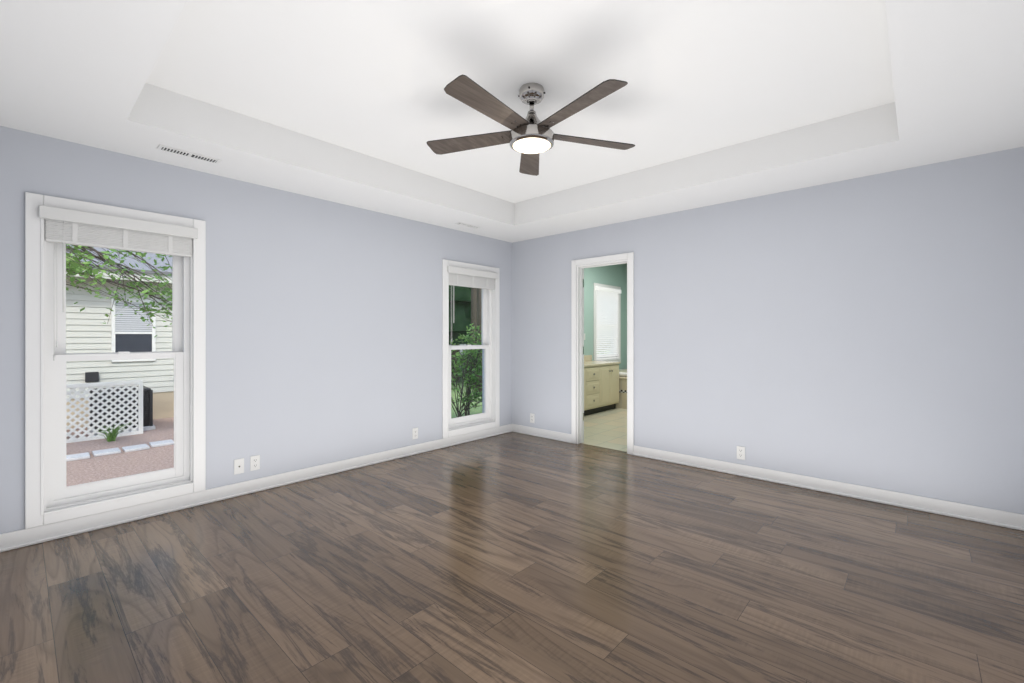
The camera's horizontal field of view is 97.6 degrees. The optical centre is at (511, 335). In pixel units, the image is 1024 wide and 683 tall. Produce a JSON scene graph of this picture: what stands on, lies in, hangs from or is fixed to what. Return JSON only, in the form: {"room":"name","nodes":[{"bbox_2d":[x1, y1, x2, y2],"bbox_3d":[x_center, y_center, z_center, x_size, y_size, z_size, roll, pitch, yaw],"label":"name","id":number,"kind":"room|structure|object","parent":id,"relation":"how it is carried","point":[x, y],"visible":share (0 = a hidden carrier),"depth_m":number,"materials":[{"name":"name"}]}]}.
{"room":"empty bedroom","nodes":[
{"label":"empty bedroom","id":0,"kind":"room"},
{"bbox_2d":[0,126,511,533],"bbox_3d":[-1.648,-0.184,4.093,0.140,2.960,4.750,0,0,42],"label":"wall","id":1,"kind":"structure","parent":0,"point":[323,331],"depth_m":3.72,"materials":[{"name":"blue paint"}]},
{"bbox_2d":[25,192,205,528],"bbox_3d":[-2.598,0.146,3.004,0.195,1.980,0.900,0,0,42],"label":"window","id":2,"kind":"structure","parent":1,"relation":"in","point":[54,226],"depth_m":2.87,"materials":[{"name":"white paint"}]},
{"bbox_2d":[234,458,243,474],"bbox_3d":[-2.110,1.011,3.470,0.012,0.115,0.070,0,0,42],"label":"outlet plate","id":3,"kind":"object","parent":1,"relation":"attached to","point":[238,466],"visible":1,"depth_m":3.47,"materials":[{"name":"white plastic"}]},
{"bbox_2d":[250,455,259,470],"bbox_3d":[-2.035,1.008,3.554,0.009,0.115,0.070,0,0,42],"label":"electrical outlet","id":4,"kind":"object","parent":1,"relation":"attached to","point":[254,462],"visible":1,"depth_m":3.55,"materials":[{"name":"white plastic"}]},
{"bbox_2d":[412,428,417,438],"bbox_3d":[-1.010,1.021,4.685,0.009,0.115,0.070,0,0,42],"label":"electrical outlet","id":5,"kind":"object","parent":1,"relation":"attached to","point":[414,433],"visible":1,"depth_m":4.68,"materials":[{"name":"white plastic"}]},
{"bbox_2d":[442,259,499,438],"bbox_3d":[-0.502,0.146,5.315,0.195,1.980,0.900,0,0,42],"label":"window","id":6,"kind":"structure","parent":1,"relation":"in","point":[486,279],"depth_m":5.37,"materials":[{"name":"white paint"}]},
{"bbox_2d":[0,0,1023,242],"bbox_3d":[0.119,-1.434,2.625,4.450,0.460,4.550,0,0,42],"label":"ceiling","id":7,"kind":"structure","parent":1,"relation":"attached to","point":[354,104],"depth_m":2.54,"materials":[{"name":"white paint"}]},
{"bbox_2d":[157,145,221,163],"bbox_3d":[-2.135,-1.198,2.975,0.085,0.012,0.340,0,0,42],"label":"air vent","id":8,"kind":"object","parent":7,"relation":"attached to","point":[186,153],"visible":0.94,"depth_m":2.96,"materials":[{"name":"white metal"}]},
{"bbox_2d":[455,222,479,228],"bbox_3d":[-0.480,-1.198,4.890,0.080,0.012,0.300,0,0,42],"label":"air vent","id":9,"kind":"object","parent":7,"relation":"attached to","point":[468,225],"visible":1,"depth_m":4.86,"materials":[{"name":"white metal"}]},
{"bbox_2d":[427,75,634,175],"bbox_3d":[0.107,-1.269,2.594,1.286,0.350,1.266,0,0,42],"label":"fan","id":10,"kind":"object","parent":7,"relation":"hanging from","point":[531,136],"visible":1,"depth_m":2.54,"materials":[{"name":"brown wood"}]},
{"bbox_2d":[0,424,511,551],"bbox_3d":[-1.519,1.186,4.111,0.026,0.100,4.550,0,0,42],"label":"baseboard","id":11,"kind":"structure","parent":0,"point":[12,540],"depth_m":3.32,"materials":[{"name":"white paint"}]},
{"bbox_2d":[0,408,1023,682],"bbox_3d":[1.273,1.266,4.158,5.200,0.060,8.770,0,0,42],"label":"floor","id":12,"kind":"structure","parent":0,"point":[512,558],"depth_m":2.23,"materials":[{"name":"brown wood"}]},
{"bbox_2d":[584,363,619,415],"bbox_3d":[0.969,0.856,7.045,0.600,0.760,1.940,0,0,42],"label":"bathroom vanity","id":13,"kind":"object","parent":12,"relation":"on","point":[601,386],"depth_m":7.15,"materials":[{"name":"wood"}]},
{"bbox_2d":[584,359,603,366],"bbox_3d":[0.962,0.459,7.052,0.579,0.035,1.970,0,0,42],"label":"countertop","id":14,"kind":"structure","parent":13,"relation":"on","point":[587,362],"depth_m":7.13,"materials":[{"name":"beige stone"}]},
{"bbox_2d":[616,369,626,408],"bbox_3d":[2.353,0.934,8.048,1.306,0.604,1.306,0,0,42],"label":"bathtub","id":15,"kind":"object","parent":12,"relation":"on","point":[622,403],"visible":0.02,"depth_m":7.63,"materials":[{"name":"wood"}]},
{"bbox_2d":[584,263,626,369],"bbox_3d":[1.030,-0.134,7.664,0.130,2.860,3.900,0,0,42],"label":"wall","id":16,"kind":"structure","parent":0,"point":[613,275],"depth_m":8.32,"materials":[{"name":"green paint"}]},
{"bbox_2d":[584,355,591,358],"bbox_3d":[0.755,0.391,7.240,0.020,0.100,1.970,0,0,42],"label":"backsplash","id":17,"kind":"structure","parent":16,"relation":"attached to","point":[585,356],"depth_m":7.86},
{"bbox_2d":[593,283,620,361],"bbox_3d":[1.756,-0.214,8.424,0.185,1.470,0.970,0,0,42],"label":"window","id":18,"kind":"structure","parent":16,"relation":"in","point":[607,300],"depth_m":8.39,"materials":[{"name":"white paint"}]},
{"bbox_2d":[482,147,1023,513],"bbox_3d":[1.558,-0.184,4.473,5.200,2.960,0.120,0,0,42],"label":"wall","id":19,"kind":"structure","parent":0,"point":[867,331],"depth_m":3.54,"materials":[{"name":"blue paint"}]},
{"bbox_2d":[530,413,534,422],"bbox_3d":[0.251,1.024,5.571,0.070,0.115,0.009,0,0,42],"label":"electrical outlet","id":20,"kind":"object","parent":19,"relation":"attached to","point":[532,418],"visible":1,"depth_m":5.57,"materials":[{"name":"white plastic"}]},
{"bbox_2d":[571,252,633,454],"bbox_3d":[1.022,0.185,4.961,0.774,2.102,0.160,0,0,42],"label":"door frame","id":21,"kind":"structure","parent":19,"relation":"attached to","point":[625,258],"depth_m":5.12,"materials":[{"name":"white paint"}]},
{"bbox_2d":[737,446,744,459],"bbox_3d":[2.022,1.036,3.965,0.070,0.115,0.009,0,0,42],"label":"electrical outlet","id":22,"kind":"object","parent":19,"relation":"attached to","point":[740,452],"visible":1,"depth_m":3.96,"materials":[{"name":"white plastic"}]},
{"bbox_2d":[512,424,1023,530],"bbox_3d":[1.644,1.186,4.296,4.436,0.100,0.026,0,0,42],"label":"baseboard","id":23,"kind":"structure","parent":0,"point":[1000,518],"depth_m":3.51,"materials":[{"name":"white paint"}]},
{"label":"outside","id":24,"kind":"structure","parent":0,"visible":0},
{"bbox_2d":[66,351,603,486],"bbox_3d":[-13.362,1.816,24.670,44.860,0.300,70.000,0,0,42],"label":"ground","id":25,"kind":"structure","parent":24,"point":[138,463],"depth_m":6.29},
{"bbox_2d":[66,452,89,461],"bbox_3d":[-5.931,1.649,6.092,0.285,0.035,0.285,0,0,-45],"label":"paver","id":26,"kind":"object","parent":25,"relation":"on","point":[72,457],"depth_m":6.06,"materials":[{"name":"concrete"}]},
{"bbox_2d":[66,380,142,442],"bbox_3d":[-6.921,1.216,6.970,0.042,0.923,1.853,0,0,42],"label":"lattice screen","id":27,"kind":"object","parent":25,"relation":"on","point":[116,384],"depth_m":7.28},
{"bbox_2d":[92,448,120,456],"bbox_3d":[-5.748,1.649,6.359,0.281,0.035,0.281,0,0,42],"label":"paver","id":28,"kind":"object","parent":25,"relation":"on","point":[98,452],"depth_m":6.32,"materials":[{"name":"concrete"}]},
{"bbox_2d":[98,422,130,441],"bbox_3d":[-6.302,1.520,7.105,0.502,0.298,0.437,0,0,42],"label":"grass tuft","id":29,"kind":"object","parent":25,"relation":"on","point":[113,434],"depth_m":7.08,"materials":[{"name":"green plant"}]},
{"bbox_2d":[66,244,171,336],"bbox_3d":[-6.130,-1.184,5.236,4.177,5.767,5.596,0,0,42],"label":"tree","id":30,"kind":"object","parent":25,"relation":"on","point":[73,261],"depth_m":6.25,"materials":[{"name":"green plant"}]},
{"bbox_2d":[66,245,173,427],"bbox_3d":[-9.594,-0.611,9.104,4.804,4.554,16.000,0,0,42],"label":"neighbor house","id":31,"kind":"structure","parent":25,"relation":"on","point":[81,334],"depth_m":8.54,"materials":[{"name":"beige"}]},
{"bbox_2d":[87,386,154,435],"bbox_3d":[-6.931,1.295,7.958,0.820,0.742,0.820,0,0,42],"label":"condenser","id":32,"kind":"object","parent":25,"relation":"on","point":[147,406],"depth_m":7.82,"materials":[{"name":"metal"}]},
{"bbox_2d":[122,444,149,451],"bbox_3d":[-5.526,1.649,6.589,0.281,0.035,0.281,0,0,42],"label":"paver","id":33,"kind":"object","parent":25,"relation":"on","point":[142,446],"depth_m":6.55,"materials":[{"name":"concrete"}]},
{"bbox_2d":[149,439,173,446],"bbox_3d":[-5.361,1.649,6.873,0.283,0.035,0.283,0,0,-45],"label":"paver","id":34,"kind":"object","parent":25,"relation":"on","point":[168,442],"depth_m":6.83,"materials":[{"name":"concrete"}]},
{"bbox_2d":[449,285,481,393],"bbox_3d":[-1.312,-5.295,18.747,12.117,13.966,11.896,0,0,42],"label":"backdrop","id":35,"kind":"object","parent":25,"relation":"on","point":[460,309],"depth_m":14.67,"materials":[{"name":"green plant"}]},
{"bbox_2d":[450,338,481,416],"bbox_3d":[-0.874,0.777,7.580,1.268,1.822,1.654,0,0,42],"label":"shrub","id":36,"kind":"object","parent":25,"relation":"on","point":[463,381],"depth_m":7.53,"materials":[{"name":"green plant"}]},
{"bbox_2d":[451,323,481,415],"bbox_3d":[-0.788,0.722,7.859,1.242,1.932,1.163,0,0,42],"label":"shrub","id":37,"kind":"object","parent":25,"relation":"on","point":[472,359],"depth_m":7.68,"materials":[{"name":"green plant"}]},
{"bbox_2d":[451,332,481,415],"bbox_3d":[-0.776,0.811,8.380,1.378,1.754,1.409,0,0,42],"label":"shrub","id":38,"kind":"object","parent":25,"relation":"on","point":[477,371],"depth_m":8.25,"materials":[{"name":"green plant"}]}
]}

